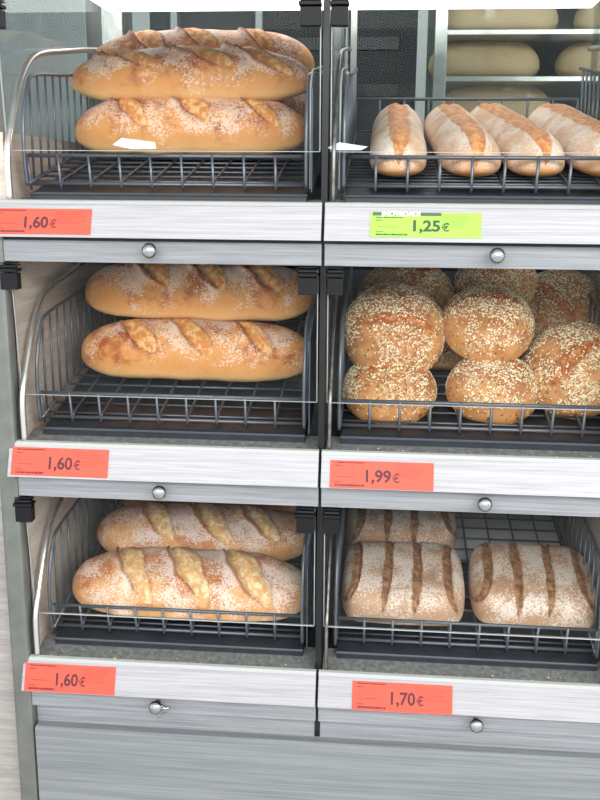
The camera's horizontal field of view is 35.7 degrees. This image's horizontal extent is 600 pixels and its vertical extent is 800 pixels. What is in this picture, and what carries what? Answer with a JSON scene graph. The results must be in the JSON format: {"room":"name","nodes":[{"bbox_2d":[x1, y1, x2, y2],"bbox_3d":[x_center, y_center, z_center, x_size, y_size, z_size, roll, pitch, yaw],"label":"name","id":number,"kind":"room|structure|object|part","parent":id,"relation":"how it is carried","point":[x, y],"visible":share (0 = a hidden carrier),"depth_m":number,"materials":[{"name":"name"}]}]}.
{"room":"food shop","nodes":[
{"label":"food shop","id":0,"kind":"room"},
{"bbox_2d":[132,9,427,129],"bbox_3d":[0.325,-1.208,4.468,8.000,3.000,0.100,2,13,5],"label":"wall","id":1,"kind":"structure","parent":0,"point":[140,20],"depth_m":4.33,"materials":[{"name":"white"}]},
{"bbox_3d":[-0.034,1.149,1.026,8.000,0.050,7.700,2,13,5],"label":"floor","id":2,"kind":"structure","parent":0,"visible":0},
{"bbox_2d":[0,494,20,799],"bbox_3d":[-0.900,0.273,1.903,0.876,1.250,0.600,2,13,5],"label":"cabinet","id":3,"kind":"object","parent":2,"relation":"on","point":[10,789],"visible":0.02,"depth_m":1.62,"materials":[{"name":"beige wood"}]},
{"bbox_2d":[0,0,132,142],"bbox_3d":[-0.785,-0.306,2.923,0.800,1.920,0.700,2,13,5],"label":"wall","id":4,"kind":"structure","parent":2,"relation":"on","point":[32,26],"depth_m":2.61,"materials":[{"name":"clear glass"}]},
{"bbox_2d":[150,9,417,201],"bbox_3d":[-0.033,-0.520,3.145,0.790,2.250,0.640,2,13,5],"label":"oven","id":5,"kind":"object","parent":2,"relation":"on","point":[386,39],"visible":0.15,"depth_m":2.73,"materials":[{"name":"black metal"}]},
{"bbox_2d":[0,0,599,799],"bbox_3d":[0.058,0.056,1.741,1.040,1.760,0.646,2,13,5],"label":"display cabinet","id":6,"kind":"object","parent":2,"relation":"on","point":[228,725],"visible":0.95,"depth_m":1.53,"materials":[{"name":"grey metal"}]},
{"bbox_3d":[-0.470,0.344,1.564,0.033,1.270,0.034,2,13,5],"label":"corner post","id":7,"kind":"part","parent":6,"relation":"part of","materials":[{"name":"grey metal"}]},
{"bbox_2d":[0,208,91,234],"bbox_3d":[-0.386,-0.267,1.389,0.152,0.037,0.014,2,13,5],"label":"price label","id":8,"kind":"object","parent":6,"relation":"attached to","point":[12,220],"visible":1,"depth_m":1.39,"materials":[{"name":"red paper"}]},
{"bbox_2d":[0,209,25,231],"bbox_3d":[-0.432,-0.268,1.393,0.044,0.035,0.001,2,-7,5],"label":"print","id":9,"kind":"object","parent":8,"relation":"attached to","point":[0,209],"depth_m":1.39},
{"bbox_2d":[10,447,108,477],"bbox_3d":[-0.381,0.099,1.473,0.157,0.042,0.016,2,13,5],"label":"price label","id":10,"kind":"object","parent":6,"relation":"attached to","point":[30,461],"visible":1,"depth_m":1.47,"materials":[{"name":"red paper"}]},
{"bbox_2d":[15,448,43,473],"bbox_3d":[-0.428,0.097,1.477,0.045,0.040,0.001,2,-7,5],"label":"print","id":11,"kind":"object","parent":10,"relation":"attached to","point":[29,472],"depth_m":1.48},
{"bbox_2d":[73,452,100,465],"bbox_3d":[-0.333,0.093,1.470,0.051,0.020,0.001,2,-7,5],"label":"print","id":12,"kind":"object","parent":10,"relation":"on","point":[74,452],"depth_m":1.47},
{"bbox_3d":[-0.432,0.188,1.841,0.014,1.350,0.600,2,13,5],"label":"panel","id":13,"kind":"part","parent":6,"relation":"part of","materials":[{"name":"beige wood"}]},
{"bbox_2d":[24,662,115,695],"bbox_3d":[-0.386,0.467,1.558,0.155,0.043,0.017,2,13,5],"label":"price label","id":14,"kind":"object","parent":6,"relation":"attached to","point":[41,677],"visible":1,"depth_m":1.56,"materials":[{"name":"red paper"}]},
{"bbox_2d":[28,664,55,689],"bbox_3d":[-0.433,0.465,1.562,0.045,0.040,0.001,2,-7,5],"label":"print","id":15,"kind":"object","parent":14,"relation":"attached to","point":[30,664],"depth_m":1.56},
{"bbox_2d":[82,669,106,682],"bbox_3d":[-0.339,0.461,1.554,0.050,0.020,0.001,2,-7,5],"label":"print","id":16,"kind":"object","parent":14,"relation":"on","point":[83,669],"depth_m":1.55},
{"bbox_3d":[-0.223,-0.222,1.384,0.023,0.023,0.026,2,13,5],"label":"knob","id":17,"kind":"part","parent":6,"relation":"part of","materials":[{"name":"silver metal"}]},
{"bbox_3d":[-0.240,0.511,1.554,0.023,0.023,0.026,2,13,5],"label":"knob","id":18,"kind":"part","parent":6,"relation":"part of","materials":[{"name":"silver metal"}]},
{"bbox_3d":[-0.221,0.145,1.468,0.023,0.023,0.026,2,13,5],"label":"knob","id":19,"kind":"part","parent":6,"relation":"part of","materials":[{"name":"silver metal"}]},
{"bbox_3d":[-0.215,-0.268,1.382,0.495,0.054,0.031,2,13,5],"label":"price rail","id":20,"kind":"part","parent":6,"relation":"part of","materials":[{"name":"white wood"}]},
{"bbox_3d":[-0.212,-0.223,1.402,0.491,0.033,0.012,2,13,5],"label":"crumb drawer","id":21,"kind":"part","parent":6,"relation":"part of","materials":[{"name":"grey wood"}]},
{"bbox_3d":[-0.218,0.099,1.466,0.495,0.054,0.031,2,13,5],"label":"price rail","id":22,"kind":"part","parent":6,"relation":"part of","materials":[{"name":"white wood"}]},
{"bbox_3d":[-0.215,0.144,1.487,0.491,0.033,0.012,2,13,5],"label":"crumb drawer","id":23,"kind":"part","parent":6,"relation":"part of","materials":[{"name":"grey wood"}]},
{"bbox_3d":[-0.221,0.466,1.551,0.495,0.054,0.031,2,13,5],"label":"price rail","id":24,"kind":"part","parent":6,"relation":"part of","materials":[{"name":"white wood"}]},
{"bbox_2d":[29,146,310,201],"bbox_3d":[-0.180,-0.422,1.679,0.432,0.125,0.547,2,13,5],"label":"tray","id":25,"kind":"object","parent":6,"relation":"on","point":[283,194],"depth_m":1.45,"materials":[{"name":"grey metal"}]},
{"bbox_2d":[21,71,322,191],"bbox_3d":[-0.184,-0.492,1.641,0.441,0.238,0.510,2,13,5],"label":"wire basket","id":26,"kind":"object","parent":6,"relation":"in","point":[90,157],"visible":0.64,"depth_m":1.47,"materials":[{"name":"grey metal"}]},
{"bbox_2d":[21,72,104,185],"bbox_3d":[-0.401,-0.500,1.657,0.006,0.232,0.508,2,13,5],"label":"grille","id":27,"kind":"object","parent":26,"relation":"attached to","point":[27,91],"depth_m":1.51,"materials":[{"name":"grey metal"}]},
{"bbox_2d":[26,153,308,191],"bbox_3d":[-0.206,-0.351,1.434,0.440,0.055,0.016,2,13,5],"label":"grille","id":28,"kind":"object","parent":26,"relation":"attached to","point":[61,182],"depth_m":1.43,"materials":[{"name":"grey metal"}]},
{"bbox_2d":[75,96,304,153],"bbox_3d":[-0.191,-0.481,1.628,0.412,0.108,0.135,1,13,4],"label":"loaf","id":29,"kind":"object","parent":26,"relation":"in","point":[175,126],"visible":0.82,"depth_m":1.57,"materials":[{"name":"brown food"}]},
{"bbox_2d":[71,41,309,100],"bbox_3d":[-0.192,-0.572,1.628,0.430,0.104,0.137,2,13,5],"label":"loaf","id":30,"kind":"object","parent":29,"relation":"on","point":[229,71],"visible":0.8,"depth_m":1.58,"materials":[{"name":"brown food"}]},
{"bbox_2d":[277,93,305,120],"bbox_3d":[-0.169,-0.554,1.771,0.425,0.116,0.138,2,13,7],"label":"loaf","id":31,"kind":"object","parent":26,"relation":"in","point":[297,103],"visible":0.02,"depth_m":1.71,"materials":[{"name":"brown food"}]},
{"bbox_2d":[95,26,314,71],"bbox_3d":[-0.185,-0.645,1.755,0.425,0.108,0.138,1,13,2],"label":"loaf","id":32,"kind":"object","parent":31,"relation":"on","point":[281,44],"visible":0.37,"depth_m":1.71,"materials":[{"name":"brown food"}]},
{"bbox_2d":[304,71,322,187],"bbox_3d":[0.032,-0.488,1.620,0.006,0.232,0.508,2,13,5],"label":"grille","id":33,"kind":"object","parent":26,"relation":"attached to","point":[307,104],"depth_m":1.39,"materials":[{"name":"grey metal"}]},
{"bbox_3d":[-0.218,0.511,1.572,0.491,0.033,0.012,2,13,5],"label":"crumb drawer","id":34,"kind":"part","parent":6,"relation":"part of","materials":[{"name":"grey wood"}]},
{"bbox_2d":[42,319,308,442],"bbox_3d":[-0.183,-0.055,1.763,0.432,0.125,0.547,2,13,5],"label":"tray","id":35,"kind":"object","parent":6,"relation":"on","point":[56,429],"depth_m":1.56,"materials":[{"name":"grey metal"}]},
{"bbox_2d":[35,263,319,429],"bbox_3d":[-0.187,-0.125,1.726,0.441,0.238,0.510,2,13,5],"label":"wire basket","id":36,"kind":"object","parent":6,"relation":"in","point":[43,415],"visible":0.61,"depth_m":1.54,"materials":[{"name":"grey metal"}]},
{"bbox_2d":[35,263,117,420],"bbox_3d":[-0.404,-0.134,1.742,0.006,0.232,0.508,2,13,5],"label":"grille","id":37,"kind":"object","parent":36,"relation":"attached to","point":[43,415],"depth_m":1.60,"materials":[{"name":"grey metal"}]},
{"bbox_2d":[40,390,305,429],"bbox_3d":[-0.209,0.016,1.519,0.440,0.055,0.016,2,13,5],"label":"grille","id":38,"kind":"object","parent":36,"relation":"attached to","point":[43,415],"depth_m":1.52,"materials":[{"name":"grey metal"}]},
{"bbox_2d":[81,318,303,381],"bbox_3d":[-0.185,-0.095,1.669,0.425,0.108,0.138,2,13,6],"label":"loaf","id":39,"kind":"object","parent":36,"relation":"in","point":[165,348],"visible":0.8,"depth_m":1.62,"materials":[{"name":"brown food"}]},
{"bbox_2d":[85,263,313,320],"bbox_3d":[-0.182,-0.207,1.691,0.425,0.116,0.137,2,13,7],"label":"loaf","id":40,"kind":"object","parent":39,"relation":"on","point":[217,292],"visible":0.86,"depth_m":1.64,"materials":[{"name":"brown food"}]},
{"bbox_2d":[291,314,306,318],"bbox_3d":[-0.165,-0.208,1.964,0.439,0.068,0.006,2,13,5],"label":"grille","id":41,"kind":"object","parent":36,"relation":"attached to","point":[298,317],"depth_m":1.95,"materials":[{"name":"grey metal"}]},
{"bbox_2d":[302,277,319,428],"bbox_3d":[0.029,-0.122,1.705,0.006,0.232,0.508,2,13,5],"label":"grille","id":42,"kind":"object","parent":36,"relation":"attached to","point":[305,376],"depth_m":1.50,"materials":[{"name":"grey metal"}]},
{"bbox_2d":[47,498,310,643],"bbox_3d":[-0.190,0.242,1.810,0.441,0.238,0.510,2,13,5],"label":"wire basket","id":43,"kind":"object","parent":6,"relation":"in","point":[303,609],"visible":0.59,"depth_m":1.61,"materials":[{"name":"grey metal"}]},
{"bbox_2d":[47,498,114,630],"bbox_3d":[-0.407,0.233,1.827,0.006,0.232,0.508,2,13,5],"label":"grille","id":44,"kind":"object","parent":43,"relation":"attached to","point":[52,618],"depth_m":1.68,"materials":[{"name":"grey metal"}]},
{"bbox_2d":[52,603,299,640],"bbox_3d":[-0.212,0.383,1.603,0.440,0.055,0.016,2,13,5],"label":"grille","id":45,"kind":"object","parent":43,"relation":"attached to","point":[192,624],"depth_m":1.61,"materials":[{"name":"grey metal"}]},
{"bbox_2d":[72,546,305,622],"bbox_3d":[-0.196,0.318,1.675,0.435,0.100,0.166,2,13,7],"label":"loaf","id":46,"kind":"object","parent":43,"relation":"in","point":[179,577],"visible":0.82,"depth_m":1.62,"materials":[{"name":"brown food"}]},
{"bbox_2d":[97,501,304,560],"bbox_3d":[-0.186,0.251,1.813,0.424,0.099,0.163,2,13,8],"label":"loaf","id":47,"kind":"object","parent":43,"relation":"in","point":[198,525],"visible":0.73,"depth_m":1.76,"materials":[{"name":"brown food"}]},
{"bbox_2d":[123,499,295,514],"bbox_3d":[-0.157,0.194,1.920,0.425,0.108,0.137,2,13,5],"label":"loaf","id":48,"kind":"object","parent":43,"relation":"in","point":[290,509],"visible":0.06,"depth_m":1.86,"materials":[{"name":"brown food"}]},
{"bbox_2d":[300,533,310,643],"bbox_3d":[0.026,0.245,1.790,0.006,0.232,0.508,2,13,5],"label":"grille","id":49,"kind":"object","parent":43,"relation":"attached to","point":[303,609],"depth_m":1.57,"materials":[{"name":"grey metal"}]},
{"bbox_2d":[54,503,305,655],"bbox_3d":[-0.186,0.312,1.848,0.432,0.125,0.547,2,13,5],"label":"tray","id":50,"kind":"object","parent":6,"relation":"on","point":[94,640],"depth_m":1.61,"materials":[{"name":"grey metal"}]},
{"bbox_3d":[0.035,0.253,1.789,0.002,0.230,0.505,2,13,5],"label":"basket stop plate","id":51,"kind":"part","parent":6,"relation":"part of","materials":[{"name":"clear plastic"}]},
{"bbox_3d":[0.038,-0.114,1.705,0.002,0.230,0.505,2,13,5],"label":"basket stop plate","id":52,"kind":"part","parent":6,"relation":"part of","materials":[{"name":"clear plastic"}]},
{"bbox_3d":[0.034,0.750,1.602,0.980,0.369,0.020,2,13,5],"label":"kick panel","id":53,"kind":"part","parent":6,"relation":"part of","materials":[{"name":"grey wood"}]},
{"bbox_3d":[0.035,0.553,1.572,0.982,0.042,0.010,2,13,5],"label":"shadow gap panel","id":54,"kind":"part","parent":6,"relation":"part of","materials":[{"name":"grey wood"}]},
{"bbox_2d":[51,439,591,682],"bbox_3d":[0.036,0.080,1.471,0.940,0.766,0.045,2,13,5],"label":"crumbs","id":55,"kind":"object","parent":6,"relation":"on","point":[94,439],"visible":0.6,"depth_m":1.53,"materials":[{"name":"beige food"}]},
{"bbox_3d":[0.041,-0.481,1.620,0.002,0.230,0.505,2,13,5],"label":"basket stop plate","id":56,"kind":"part","parent":6,"relation":"part of","materials":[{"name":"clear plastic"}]},
{"bbox_3d":[0.034,-0.009,1.445,0.009,1.180,0.017,2,13,5],"label":"post","id":57,"kind":"part","parent":6,"relation":"part of","materials":[{"name":"black metal"}]},
{"bbox_3d":[0.083,0.230,2.099,1.000,1.160,0.015,2,13,5],"label":"panel","id":58,"kind":"part","parent":6,"relation":"part of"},
{"bbox_2d":[91,0,599,11],"bbox_3d":[0.081,-0.787,1.747,0.960,0.075,0.185,2,13,5],"label":"lamp","id":59,"kind":"object","parent":6,"relation":"attached to","point":[107,5],"depth_m":1.78,"materials":[{"name":"metal"}]},
{"bbox_2d":[329,460,433,490],"bbox_3d":[0.125,0.116,1.430,0.159,0.040,0.016,2,13,5],"label":"price label","id":60,"kind":"object","parent":6,"relation":"attached to","point":[343,473],"visible":1,"depth_m":1.43,"materials":[{"name":"red paper"}]},
{"bbox_2d":[335,461,364,486],"bbox_3d":[0.077,0.114,1.433,0.046,0.038,0.001,2,-7,5],"label":"print","id":61,"kind":"object","parent":60,"relation":"attached to","point":[356,485],"depth_m":1.43},
{"bbox_2d":[396,466,421,478],"bbox_3d":[0.170,0.111,1.426,0.045,0.019,0.001,2,-7,5],"label":"print","id":62,"kind":"object","parent":60,"relation":"on","point":[413,466],"depth_m":1.43},
{"bbox_2d":[352,681,452,714],"bbox_3d":[0.166,0.483,1.511,0.162,0.043,0.017,2,13,5],"label":"price label","id":63,"kind":"object","parent":6,"relation":"attached to","point":[366,695],"visible":1,"depth_m":1.51,"materials":[{"name":"red paper"}]},
{"bbox_2d":[357,682,385,709],"bbox_3d":[0.117,0.482,1.515,0.047,0.040,0.001,2,-7,5],"label":"print","id":64,"kind":"object","parent":63,"relation":"attached to","point":[368,707],"depth_m":1.51},
{"bbox_2d":[416,688,446,701],"bbox_3d":[0.213,0.478,1.507,0.049,0.020,0.001,2,-8,5],"label":"print","id":65,"kind":"object","parent":63,"relation":"on","point":[425,688],"depth_m":1.51},
{"bbox_2d":[370,211,481,237],"bbox_3d":[0.181,-0.253,1.341,0.159,0.037,0.014,2,13,5],"label":"price label","id":66,"kind":"object","parent":6,"relation":"attached to","point":[404,224],"visible":1,"depth_m":1.34,"materials":[{"name":"green paper"}]},
{"bbox_2d":[376,217,406,235],"bbox_3d":[0.132,-0.251,1.344,0.046,0.028,0.001,2,-8,5],"label":"print","id":67,"kind":"object","parent":66,"relation":"attached to","point":[376,217],"depth_m":1.34},
{"bbox_2d":[441,216,468,224],"bbox_3d":[0.223,-0.257,1.338,0.040,0.016,0.001,2,-8,5],"label":"print","id":68,"kind":"object","parent":66,"relation":"on","point":[468,216],"depth_m":1.34},
{"bbox_3d":[0.314,0.259,1.933,0.422,0.057,0.260,2,13,5],"label":"white plate","id":69,"kind":"part","parent":6,"relation":"part of","materials":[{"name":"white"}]},
{"bbox_3d":[0.277,0.480,1.509,0.495,0.054,0.031,2,13,5],"label":"price rail","id":70,"kind":"part","parent":6,"relation":"part of","materials":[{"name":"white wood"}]},
{"bbox_3d":[0.277,0.525,1.529,0.495,0.033,0.012,2,13,5],"label":"crumb drawer","id":71,"kind":"part","parent":6,"relation":"part of","materials":[{"name":"grey metal"}]},
{"bbox_3d":[0.280,0.113,1.424,0.495,0.054,0.031,2,13,5],"label":"price rail","id":72,"kind":"part","parent":6,"relation":"part of","materials":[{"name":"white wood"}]},
{"bbox_3d":[0.280,0.158,1.445,0.495,0.033,0.012,2,13,5],"label":"crumb drawer","id":73,"kind":"part","parent":6,"relation":"part of","materials":[{"name":"grey metal"}]},
{"bbox_3d":[0.282,-0.254,1.339,0.495,0.054,0.031,2,13,5],"label":"price rail","id":74,"kind":"part","parent":6,"relation":"part of","materials":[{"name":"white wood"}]},
{"bbox_3d":[0.283,-0.209,1.360,0.495,0.033,0.012,2,13,5],"label":"crumb drawer","id":75,"kind":"part","parent":6,"relation":"part of","materials":[{"name":"grey metal"}]},
{"bbox_2d":[333,507,599,658],"bbox_3d":[0.297,0.256,1.768,0.438,0.238,0.510,2,13,5],"label":"wire basket","id":76,"kind":"object","parent":6,"relation":"in","point":[340,542],"visible":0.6,"depth_m":1.58,"materials":[{"name":"grey metal"}]},
{"bbox_2d":[333,507,346,645],"bbox_3d":[0.082,0.247,1.785,0.006,0.232,0.508,2,13,5],"label":"grille","id":77,"kind":"object","parent":76,"relation":"attached to","point":[340,542],"depth_m":1.61,"materials":[{"name":"grey metal"}]},
{"bbox_2d":[346,508,455,547],"bbox_3d":[0.201,0.234,1.853,0.216,0.098,0.198,1,13,3],"label":"loaf","id":78,"kind":"object","parent":76,"relation":"in","point":[362,524],"visible":0.52,"depth_m":1.78,"materials":[{"name":"beige food"}]},
{"bbox_2d":[342,541,464,625],"bbox_3d":[0.184,0.322,1.666,0.217,0.098,0.196,1,13,3],"label":"loaf","id":79,"kind":"object","parent":76,"relation":"in","point":[382,579],"visible":0.94,"depth_m":1.60,"materials":[{"name":"beige food"}]},
{"bbox_2d":[337,616,597,656],"bbox_3d":[0.276,0.397,1.562,0.437,0.055,0.016,2,13,5],"label":"grille","id":80,"kind":"object","parent":76,"relation":"attached to","point":[594,650],"depth_m":1.56,"materials":[{"name":"grey metal"}]},
{"bbox_2d":[468,542,595,627],"bbox_3d":[0.410,0.324,1.654,0.216,0.098,0.198,2,13,7],"label":"loaf","id":81,"kind":"object","parent":76,"relation":"in","point":[509,583],"visible":0.88,"depth_m":1.59,"materials":[{"name":"beige food"}]},
{"bbox_2d":[557,516,599,658],"bbox_3d":[0.512,0.259,1.748,0.006,0.232,0.508,2,13,5],"label":"grille","id":82,"kind":"object","parent":76,"relation":"attached to","point":[595,649],"depth_m":1.60,"materials":[{"name":"grey metal"}]},
{"bbox_2d":[336,515,598,670],"bbox_3d":[0.301,0.326,1.806,0.432,0.125,0.547,2,13,5],"label":"tray","id":83,"kind":"object","parent":6,"relation":"on","point":[404,656],"depth_m":1.58,"materials":[{"name":"grey metal"}]},
{"bbox_2d":[337,266,599,437],"bbox_3d":[0.300,-0.111,1.684,0.438,0.238,0.510,2,13,5],"label":"wire basket","id":84,"kind":"object","parent":6,"relation":"in","point":[343,358],"visible":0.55,"depth_m":1.48,"materials":[{"name":"grey metal"}]},
{"bbox_2d":[337,266,352,429],"bbox_3d":[0.085,-0.120,1.700,0.006,0.232,0.508,2,13,5],"label":"grille","id":85,"kind":"object","parent":84,"relation":"attached to","point":[343,358],"depth_m":1.52,"materials":[{"name":"grey metal"}]},
{"bbox_2d":[352,287,358,301],"bbox_3d":[0.323,-0.195,1.922,0.436,0.068,0.006,2,13,5],"label":"grille","id":86,"kind":"object","parent":84,"relation":"attached to","point":[353,288],"depth_m":1.93,"materials":[{"name":"grey metal"}]},
{"bbox_2d":[343,365,436,424],"bbox_3d":[0.152,-0.023,1.583,0.162,0.108,0.164,-10,16,-37],"label":"seeded roll","id":87,"kind":"object","parent":84,"relation":"in","point":[397,382],"visible":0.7,"depth_m":1.53,"materials":[{"name":"brown food"}]},
{"bbox_2d":[344,282,444,369],"bbox_3d":[0.162,-0.116,1.597,0.179,0.165,0.140,1,13,3],"label":"seeded roll","id":88,"kind":"object","parent":87,"relation":"on","point":[390,324],"visible":0.94,"depth_m":1.55,"materials":[{"name":"brown food"}]},
{"bbox_2d":[431,340,463,369],"bbox_3d":[0.263,-0.110,1.741,0.163,0.093,0.157,3,13,13],"label":"seeded roll","id":89,"kind":"object","parent":84,"relation":"in","point":[448,359],"visible":0.05,"depth_m":1.67,"materials":[{"name":"brown food"}]},
{"bbox_2d":[357,267,455,312],"bbox_3d":[0.199,-0.193,1.742,0.183,0.144,0.163,9,16,33],"label":"seeded roll","id":90,"kind":"object","parent":89,"relation":"on","point":[432,281],"visible":0.38,"depth_m":1.70,"materials":[{"name":"brown food"}]},
{"bbox_2d":[454,268,537,304],"bbox_3d":[0.365,-0.220,1.728,0.157,0.116,0.153,5,14,18],"label":"seeded roll","id":91,"kind":"object","parent":89,"relation":"on","point":[523,282],"visible":0.41,"depth_m":1.67,"materials":[{"name":"brown food"}]},
{"bbox_2d":[338,399,599,437],"bbox_3d":[0.279,0.030,1.477,0.437,0.055,0.016,2,13,5],"label":"grille","id":92,"kind":"object","parent":84,"relation":"attached to","point":[582,426],"depth_m":1.48,"materials":[{"name":"grey metal"}]},
{"bbox_2d":[445,358,539,423],"bbox_3d":[0.326,-0.025,1.573,0.159,0.108,0.160,5,14,18],"label":"seeded roll","id":93,"kind":"object","parent":84,"relation":"in","point":[470,380],"visible":0.82,"depth_m":1.52,"materials":[{"name":"brown food"}]},
{"bbox_2d":[442,284,534,360],"bbox_3d":[0.321,-0.133,1.594,0.159,0.124,0.150,2,13,5],"label":"seeded roll","id":94,"kind":"object","parent":93,"relation":"on","point":[488,322],"visible":0.96,"depth_m":1.54,"materials":[{"name":"brown food"}]},
{"bbox_2d":[521,321,599,419],"bbox_3d":[0.465,-0.052,1.575,0.186,0.152,0.153,11,17,38],"label":"seeded roll","id":95,"kind":"object","parent":84,"relation":"in","point":[564,361],"visible":0.88,"depth_m":1.53,"materials":[{"name":"brown food"}]},
{"bbox_2d":[529,269,599,341],"bbox_3d":[0.476,-0.167,1.712,0.172,0.146,0.132,1,13,4],"label":"seeded roll","id":96,"kind":"object","parent":84,"relation":"in","point":[561,296],"visible":0.59,"depth_m":1.67,"materials":[{"name":"brown food"}]},
{"bbox_2d":[588,293,599,325],"bbox_3d":[0.515,-0.108,1.663,0.006,0.232,0.508,2,13,5],"label":"grille","id":97,"kind":"object","parent":84,"relation":"attached to","point":[592,299],"depth_m":1.62,"materials":[{"name":"grey metal"}]},
{"bbox_2d":[340,355,599,451],"bbox_3d":[0.304,-0.041,1.722,0.432,0.125,0.547,2,13,5],"label":"tray","id":98,"kind":"object","parent":6,"relation":"on","point":[385,439],"depth_m":1.48,"materials":[{"name":"grey metal"}]},
{"bbox_2d":[341,67,599,193],"bbox_3d":[0.303,-0.478,1.599,0.438,0.238,0.510,2,13,5],"label":"wire basket","id":99,"kind":"object","parent":6,"relation":"in","point":[433,171],"visible":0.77,"depth_m":1.44,"materials":[{"name":"grey metal"}]},
{"bbox_2d":[341,67,357,187],"bbox_3d":[0.088,-0.487,1.616,0.006,0.232,0.508,2,13,5],"label":"grille","id":100,"kind":"object","parent":99,"relation":"attached to","point":[349,132],"depth_m":1.50,"materials":[{"name":"grey metal"}]},
{"bbox_2d":[369,103,426,176],"bbox_3d":[0.169,-0.454,1.603,0.095,0.138,0.442,1,13,4],"label":"baton","id":101,"kind":"object","parent":99,"relation":"in","point":[397,128],"visible":0.94,"depth_m":1.44,"materials":[{"name":"beige food"}]},
{"bbox_2d":[424,103,500,176],"bbox_3d":[0.272,-0.451,1.596,0.099,0.137,0.442,1,13,1],"label":"baton","id":102,"kind":"object","parent":99,"relation":"in","point":[447,128],"visible":0.94,"depth_m":1.44,"materials":[{"name":"beige food"}]},
{"bbox_2d":[356,98,578,132],"bbox_3d":[0.326,-0.562,1.838,0.436,0.068,0.006,2,13,5],"label":"grille","id":103,"kind":"object","parent":99,"relation":"attached to","point":[357,99],"depth_m":1.83,"materials":[{"name":"grey metal"}]},
{"bbox_2d":[342,155,599,193],"bbox_3d":[0.282,-0.337,1.393,0.437,0.055,0.016,2,13,5],"label":"grille","id":104,"kind":"object","parent":99,"relation":"attached to","point":[535,186],"depth_m":1.39,"materials":[{"name":"grey metal"}]},
{"bbox_2d":[470,103,564,176],"bbox_3d":[0.360,-0.451,1.590,0.096,0.137,0.442,0,13,-1],"label":"baton","id":105,"kind":"object","parent":99,"relation":"in","point":[511,131],"visible":0.65,"depth_m":1.43,"materials":[{"name":"beige food"}]},
{"bbox_2d":[528,103,599,176],"bbox_3d":[0.469,-0.448,1.583,0.098,0.137,0.443,0,13,0],"label":"baton","id":106,"kind":"object","parent":99,"relation":"in","point":[578,133],"visible":0.71,"depth_m":1.49,"materials":[{"name":"beige food"}]},
{"bbox_2d":[578,67,599,120],"bbox_3d":[0.518,-0.475,1.579,0.006,0.232,0.508,2,13,5],"label":"grille","id":107,"kind":"object","parent":99,"relation":"attached to","point":[583,69],"depth_m":1.70,"materials":[{"name":"grey metal"}]},
{"bbox_2d":[345,153,599,204],"bbox_3d":[0.307,-0.408,1.637,0.432,0.125,0.547,2,13,5],"label":"tray","id":108,"kind":"object","parent":6,"relation":"on","point":[383,195],"depth_m":1.40,"materials":[{"name":"grey metal"}]},
{"bbox_3d":[0.286,0.526,1.509,0.023,0.023,0.026,2,13,5],"label":"knob","id":109,"kind":"part","parent":6,"relation":"part of","materials":[{"name":"silver metal"}]},
{"bbox_3d":[0.283,0.159,1.425,0.023,0.023,0.026,2,13,5],"label":"knob","id":110,"kind":"part","parent":6,"relation":"part of","materials":[{"name":"silver metal"}]},
{"bbox_3d":[0.284,-0.208,1.340,0.023,0.023,0.026,2,13,5],"label":"knob","id":111,"kind":"part","parent":6,"relation":"part of","materials":[{"name":"silver metal"}]},
{"bbox_3d":[0.547,0.302,1.770,0.017,1.175,0.614,2,13,5],"label":"panel","id":112,"kind":"part","parent":6,"relation":"part of","materials":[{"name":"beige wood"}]},
{"bbox_2d":[424,8,599,121],"bbox_3d":[0.836,-0.291,2.626,0.980,2.050,0.505,2,13,5],"label":"rack","id":113,"kind":"object","parent":2,"relation":"on","point":[547,44],"visible":0.22,"depth_m":2.33,"materials":[{"name":"metal"}]},
{"bbox_2d":[428,41,539,75],"bbox_3d":[0.478,-0.883,2.418,0.285,0.105,0.144,2,13,5],"label":"loaf","id":114,"kind":"object","parent":113,"relation":"on","point":[464,58],"visible":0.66,"depth_m":2.36,"materials":[{"name":"beige food"}]},
{"bbox_2d":[445,85,549,116],"bbox_3d":[0.512,-0.778,2.439,0.285,0.105,0.144,2,13,5],"label":"loaf","id":115,"kind":"object","parent":113,"relation":"on","point":[478,91],"visible":0.3,"depth_m":2.38,"materials":[{"name":"beige food"}]},
{"bbox_2d":[448,8,557,29],"bbox_3d":[0.518,-0.988,2.390,0.285,0.105,0.144,2,13,5],"label":"loaf","id":116,"kind":"object","parent":113,"relation":"on","point":[534,18],"visible":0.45,"depth_m":2.33,"materials":[{"name":"beige food"}]},
{"bbox_2d":[445,76,599,97],"bbox_3d":[0.838,-0.836,2.493,0.933,0.012,0.450,2,13,5],"label":"shelf","id":117,"kind":"object","parent":113,"relation":"attached to","point":[552,86],"depth_m":2.34,"materials":[{"name":"metal"}]},
{"bbox_2d":[447,29,599,58],"bbox_3d":[0.839,-0.942,2.468,0.933,0.012,0.450,2,13,5],"label":"shelf","id":118,"kind":"object","parent":113,"relation":"attached to","point":[547,43],"depth_m":2.31,"materials":[{"name":"metal"}]},
{"bbox_2d":[555,40,599,75],"bbox_3d":[0.801,-0.874,2.390,0.285,0.105,0.144,2,13,5],"label":"loaf","id":119,"kind":"object","parent":113,"relation":"on","point":[576,55],"visible":0.68,"depth_m":2.35,"materials":[{"name":"beige food"}]},
{"bbox_2d":[573,1,599,28],"bbox_3d":[0.842,-0.979,2.362,0.285,0.105,0.144,2,13,5],"label":"loaf","id":120,"kind":"object","parent":113,"relation":"on","point":[585,18],"visible":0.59,"depth_m":2.33,"materials":[{"name":"beige food"}]}
]}

